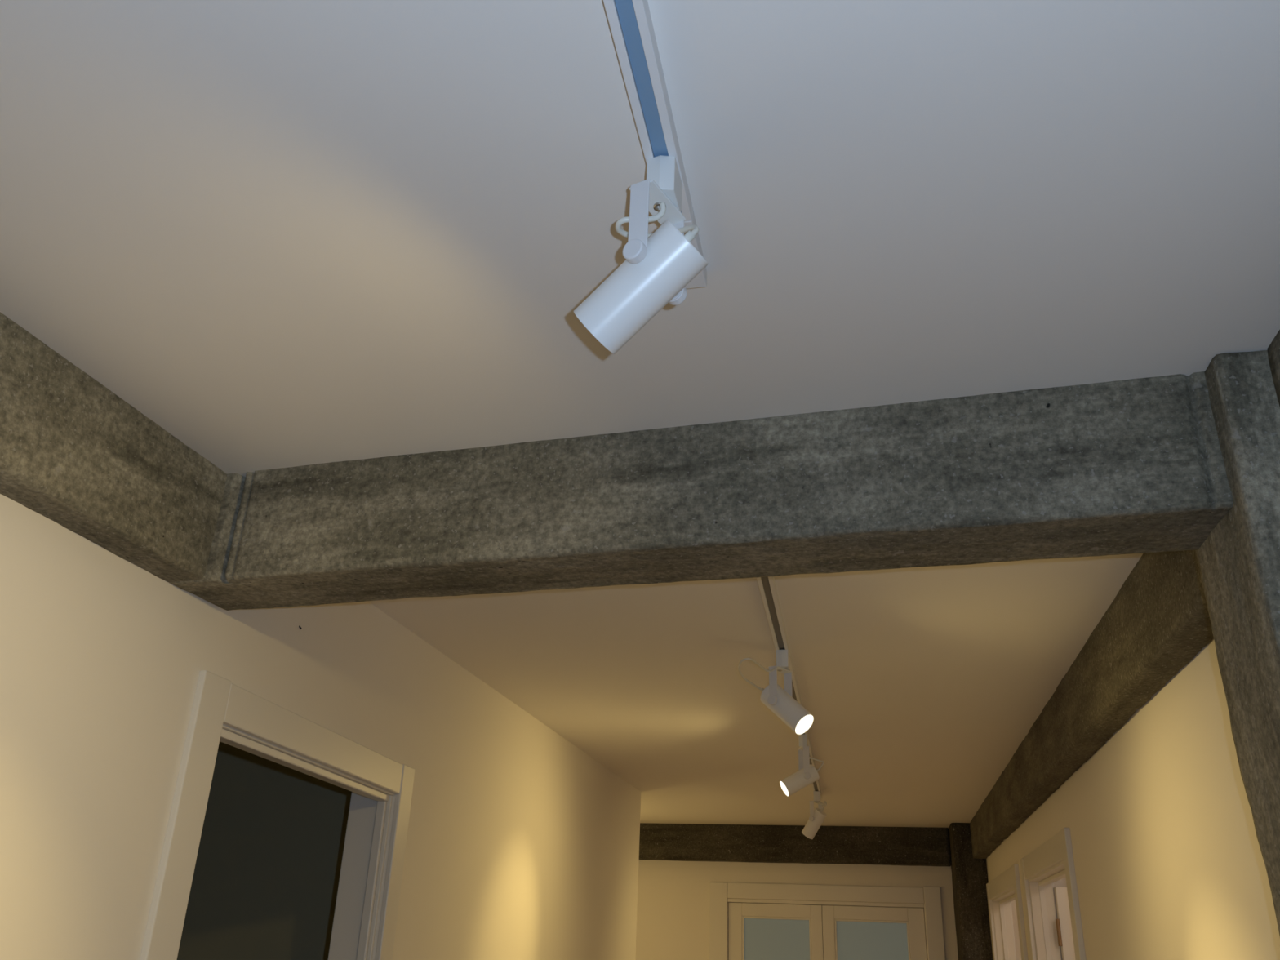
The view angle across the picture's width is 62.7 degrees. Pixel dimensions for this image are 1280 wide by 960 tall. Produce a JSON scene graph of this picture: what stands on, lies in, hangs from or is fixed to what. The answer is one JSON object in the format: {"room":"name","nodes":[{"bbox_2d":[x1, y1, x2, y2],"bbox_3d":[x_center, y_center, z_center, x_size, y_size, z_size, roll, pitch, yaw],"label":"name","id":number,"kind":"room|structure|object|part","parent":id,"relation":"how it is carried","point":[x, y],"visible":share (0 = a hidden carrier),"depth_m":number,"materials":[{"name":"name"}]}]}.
{"room":"hallway","nodes":[
{"label":"hallway","id":0,"kind":"room"},
{"bbox_2d":[177,741,351,959],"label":"door","id":1,"kind":"structure","parent":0,"point":[266,877],"depth_m":4.47,"materials":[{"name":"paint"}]},
{"bbox_2d":[0,493,640,959],"bbox_3d":[-0.949,1.160,1.648,0.128,2.440,8.288,-3,-25,12],"label":"wall","id":2,"kind":"structure","parent":0,"point":[521,844],"depth_m":2.27,"materials":[{"name":"paint"}]},
{"bbox_2d":[139,670,414,959],"bbox_3d":[-0.838,1.536,2.065,0.146,2.102,1.026,-3,-25,12],"label":"door frame","id":3,"kind":"structure","parent":2,"relation":"in","point":[223,711],"depth_m":2.23,"materials":[{"name":"white wood"}]},
{"bbox_3d":[-0.772,0.673,2.448,0.034,0.038,0.831,-3,-25,12],"label":"stop moulding","id":4,"kind":"part","parent":3,"relation":"part of","materials":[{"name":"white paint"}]},
{"bbox_3d":[-0.725,1.754,2.421,0.025,2.002,0.020,-3,-25,12],"label":"stop moulding","id":5,"kind":"part","parent":3,"relation":"part of","materials":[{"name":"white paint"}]},
{"bbox_3d":[-0.706,1.755,2.422,0.011,2.002,0.011,-3,-25,12],"label":"stop moulding","id":6,"kind":"part","parent":3,"relation":"part of","materials":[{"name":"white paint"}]},
{"bbox_2d":[0,0,1279,827],"bbox_3d":[-0.212,0.347,2.855,6.400,0.080,10.080,-3,-25,12],"label":"ceiling","id":7,"kind":"structure","parent":0,"point":[282,233],"depth_m":1.33,"materials":[{"name":"paint"}]},
{"bbox_2d":[0,311,226,586],"bbox_3d":[-0.984,-0.146,1.474,0.136,0.223,1.200,-4,-25,13],"label":"beam","id":8,"kind":"structure","parent":7,"relation":"attached to","point":[73,452],"depth_m":1.68,"materials":[{"name":"concrete"}]},
{"bbox_2d":[603,0,706,288],"bbox_3d":[-0.183,-0.809,0.139,0.035,0.024,2.716,-3,-25,11],"label":"track rail","id":9,"kind":"object","parent":7,"relation":"attached to","point":[630,22],"visible":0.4,"depth_m":1.04,"materials":[{"name":"white metal"}]},
{"bbox_2d":[573,155,707,354],"bbox_3d":[0.001,-0.240,1.105,0.143,0.213,0.102,-3,-25,12],"label":"track spotlight","id":10,"kind":"object","parent":9,"relation":"hanging from","point":[656,270],"visible":1,"depth_m":1.07,"materials":[{"name":"white plastic"}]},
{"bbox_3d":[-0.006,-0.230,1.054,0.024,0.024,0.010,-12,-28,29],"label":"pivot knob","id":11,"kind":"part","parent":10,"relation":"part of","materials":[{"name":"white paint"}]},
{"bbox_3d":[-0.001,-0.264,1.075,0.022,0.101,0.003,-12,-28,29],"label":"yoke arm","id":12,"kind":"part","parent":10,"relation":"part of","materials":[{"name":"white paint"}]},
{"bbox_3d":[0.037,-0.236,1.132,0.022,0.101,0.003,-12,-28,29],"label":"yoke arm","id":13,"kind":"part","parent":10,"relation":"part of","materials":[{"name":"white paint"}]},
{"bbox_3d":[0.038,-0.198,1.121,0.024,0.024,0.010,-12,-28,29],"label":"pivot knob","id":14,"kind":"part","parent":10,"relation":"part of","materials":[{"name":"white paint"}]},
{"bbox_3d":[-0.195,-0.837,0.078,0.035,0.024,2.580,-3,-25,11],"label":"rail","id":15,"kind":"part","parent":9,"relation":"part of","materials":[{"name":"white metal"}]},
{"bbox_2d":[168,371,1233,610],"bbox_3d":[0.004,0.048,1.818,1.770,0.224,0.188,-5,-25,16],"label":"beam","id":16,"kind":"structure","parent":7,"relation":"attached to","point":[1133,465],"depth_m":1.69,"materials":[{"name":"concrete"}]},
{"bbox_2d":[756,576,822,799],"bbox_3d":[0.594,0.897,3.887,0.035,0.024,3.977,-3,-25,11],"label":"track rail","id":17,"kind":"object","parent":7,"relation":"attached to","point":[767,587],"visible":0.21,"depth_m":2.72,"materials":[{"name":"white metal"}]},
{"bbox_2d":[737,649,813,734],"bbox_3d":[0.332,0.559,2.838,0.273,0.235,0.156,20,-30,-34],"label":"track spotlight","id":18,"kind":"object","parent":17,"relation":"hanging from","point":[780,701],"visible":1,"depth_m":2.85,"materials":[{"name":"white plastic"}]},
{"bbox_3d":[0.358,0.597,2.850,0.025,0.025,0.011,-16,-30,35],"label":"pivot knob","id":19,"kind":"part","parent":18,"relation":"part of","materials":[{"name":"white paint"}]},
{"bbox_3d":[0.364,0.561,2.872,0.024,0.107,0.003,-16,-30,35],"label":"yoke arm","id":20,"kind":"part","parent":18,"relation":"part of","materials":[{"name":"white paint"}]},
{"bbox_3d":[0.413,0.589,2.929,0.024,0.107,0.003,-16,-30,35],"label":"yoke arm","id":21,"kind":"part","parent":18,"relation":"part of","materials":[{"name":"white paint"}]},
{"bbox_2d":[779,733,823,796],"bbox_3d":[0.614,1.086,3.996,0.167,0.231,0.104,-3,-25,12],"label":"track spotlight","id":22,"kind":"object","parent":17,"relation":"hanging from","point":[806,775],"visible":1,"depth_m":3.96,"materials":[{"name":"white plastic"}]},
{"bbox_3d":[0.620,1.096,4.034,0.023,0.122,0.003,4,-24,-5],"label":"yoke arm","id":23,"kind":"part","parent":22,"relation":"part of","materials":[{"name":"white paint"}]},
{"bbox_3d":[0.628,1.065,3.965,0.023,0.122,0.003,4,-24,-5],"label":"yoke arm","id":24,"kind":"part","parent":22,"relation":"part of","materials":[{"name":"white paint"}]},
{"bbox_3d":[0.627,1.108,3.939,0.024,0.024,0.010,4,-24,-5],"label":"pivot knob","id":25,"kind":"part","parent":22,"relation":"part of","materials":[{"name":"white paint"}]},
{"bbox_2d":[801,791,826,839],"bbox_3d":[0.891,1.715,5.379,0.134,0.232,0.110,-3,-25,12],"label":"track spotlight","id":26,"kind":"object","parent":17,"relation":"hanging from","point":[817,816],"visible":1,"depth_m":5.34,"materials":[{"name":"white plastic"}]},
{"bbox_3d":[0.870,1.718,5.332,0.025,0.025,0.010,-18,-31,38],"label":"pivot knob","id":27,"kind":"part","parent":26,"relation":"part of","materials":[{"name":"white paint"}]},
{"bbox_3d":[0.875,1.685,5.352,0.024,0.100,0.003,-18,-31,38],"label":"yoke arm","id":28,"kind":"part","parent":26,"relation":"part of","materials":[{"name":"white paint"}]},
{"bbox_2d":[639,822,951,866],"bbox_3d":[0.698,2.465,7.146,2.704,0.243,0.141,-3,-25,12],"label":"beam","id":29,"kind":"structure","parent":7,"relation":"attached to","point":[756,843],"depth_m":7.01,"materials":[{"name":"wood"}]},
{"bbox_2d":[969,550,1213,858],"bbox_3d":[1.537,1.124,4.092,0.084,0.223,5.488,-3,-25,12],"label":"beam","id":30,"kind":"structure","parent":7,"relation":"attached to","point":[1158,620],"depth_m":2.63,"materials":[{"name":"grey concrete"}]},
{"bbox_2d":[1266,329,1279,406],"bbox_3d":[0.535,-0.852,-0.241,0.094,0.224,3.738,-3,-25,12],"label":"beam","id":31,"kind":"structure","parent":7,"relation":"attached to","point":[1273,349],"depth_m":1.44,"materials":[{"name":"concrete"}]},
{"bbox_2d":[635,859,1021,959],"bbox_3d":[0.766,3.524,6.787,6.400,2.440,0.096,-3,-25,12],"label":"wall","id":32,"kind":"structure","parent":0,"point":[673,896],"depth_m":7.08,"materials":[{"name":"paint"}]},
{"bbox_2d":[709,882,945,959],"bbox_3d":[1.187,3.657,6.613,1.510,2.085,0.124,-3,-25,12],"label":"door","id":33,"kind":"structure","parent":32,"relation":"in","point":[743,926],"depth_m":6.92,"materials":[{"name":"white wood"}]},
{"bbox_3d":[0.894,3.291,6.835,0.472,0.848,0.006,-3,-25,12],"label":"glass pane","id":34,"kind":"part","parent":33,"relation":"part of","materials":[{"name":"grey"}]},
{"bbox_3d":[1.228,2.843,6.994,1.279,0.029,0.018,-3,-25,12],"label":"stop moulding","id":35,"kind":"part","parent":33,"relation":"part of","materials":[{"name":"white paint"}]},
{"bbox_3d":[1.497,3.260,6.710,0.490,0.848,0.006,-3,-25,12],"label":"glass pane","id":36,"kind":"part","parent":33,"relation":"part of","materials":[{"name":"grey"}]},
{"bbox_2d":[1053,877,1066,887],"bbox_3d":[2.287,2.359,4.048,1.082,2.440,5.104,-3,-25,12],"label":"wall","id":37,"kind":"structure","parent":0,"point":[1062,882],"depth_m":4.82,"materials":[{"name":"paint"}]},
{"bbox_2d":[986,637,1279,959],"bbox_3d":[1.211,1.399,1.994,0.096,2.440,9.984,-3,-25,12],"label":"wall","id":38,"kind":"structure","parent":0,"point":[1169,864],"depth_m":2.46,"materials":[{"name":"paint"}]},
{"bbox_2d":[986,863,1028,959],"bbox_3d":[1.972,3.094,5.281,0.123,2.082,1.520,-3,-25,12],"label":"door","id":39,"kind":"structure","parent":38,"relation":"in","point":[1005,888],"depth_m":5.70,"materials":[{"name":"white wood"}]},
{"bbox_3d":[2.110,3.408,5.843,0.024,1.978,0.018,-3,-25,12],"label":"stop moulding","id":40,"kind":"part","parent":39,"relation":"part of","materials":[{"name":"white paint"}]},
{"bbox_3d":[2.009,2.242,5.652,0.024,0.016,1.312,-3,-25,12],"label":"stop moulding","id":41,"kind":"part","parent":39,"relation":"part of","materials":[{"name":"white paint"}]},
{"bbox_2d":[1019,827,1086,959],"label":"door frame","id":42,"kind":"structure","parent":38,"relation":"in","point":[1052,861],"depth_m":4.44,"materials":[{"name":"white wood"}]},
{"bbox_3d":[1.751,2.696,4.283,0.024,1.978,0.018,-3,-25,12],"label":"stop moulding","id":43,"kind":"part","parent":42,"relation":"part of","materials":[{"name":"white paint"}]},
{"bbox_3d":[1.670,1.572,4.180,0.024,0.016,1.112,-3,-25,12],"label":"stop moulding","id":44,"kind":"part","parent":42,"relation":"part of","materials":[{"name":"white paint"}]},
{"bbox_3d":[-0.302,2.646,1.827,6.400,0.080,10.080,-3,-25,12],"label":"floor","id":45,"kind":"structure","parent":0,"visible":0},
{"bbox_2d":[948,822,992,959],"bbox_3d":[2.049,3.348,6.278,0.193,2.438,0.420,-3,-25,12],"label":"column","id":46,"kind":"structure","parent":45,"relation":"on","point":[969,873],"depth_m":6.43,"materials":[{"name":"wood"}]},
{"bbox_2d":[1195,350,1279,935],"bbox_3d":[0.872,0.982,1.087,0.161,2.438,0.262,-3,-25,12],"label":"column","id":47,"kind":"structure","parent":45,"relation":"on","point":[1238,562],"depth_m":1.43,"materials":[{"name":"concrete"}]}
]}

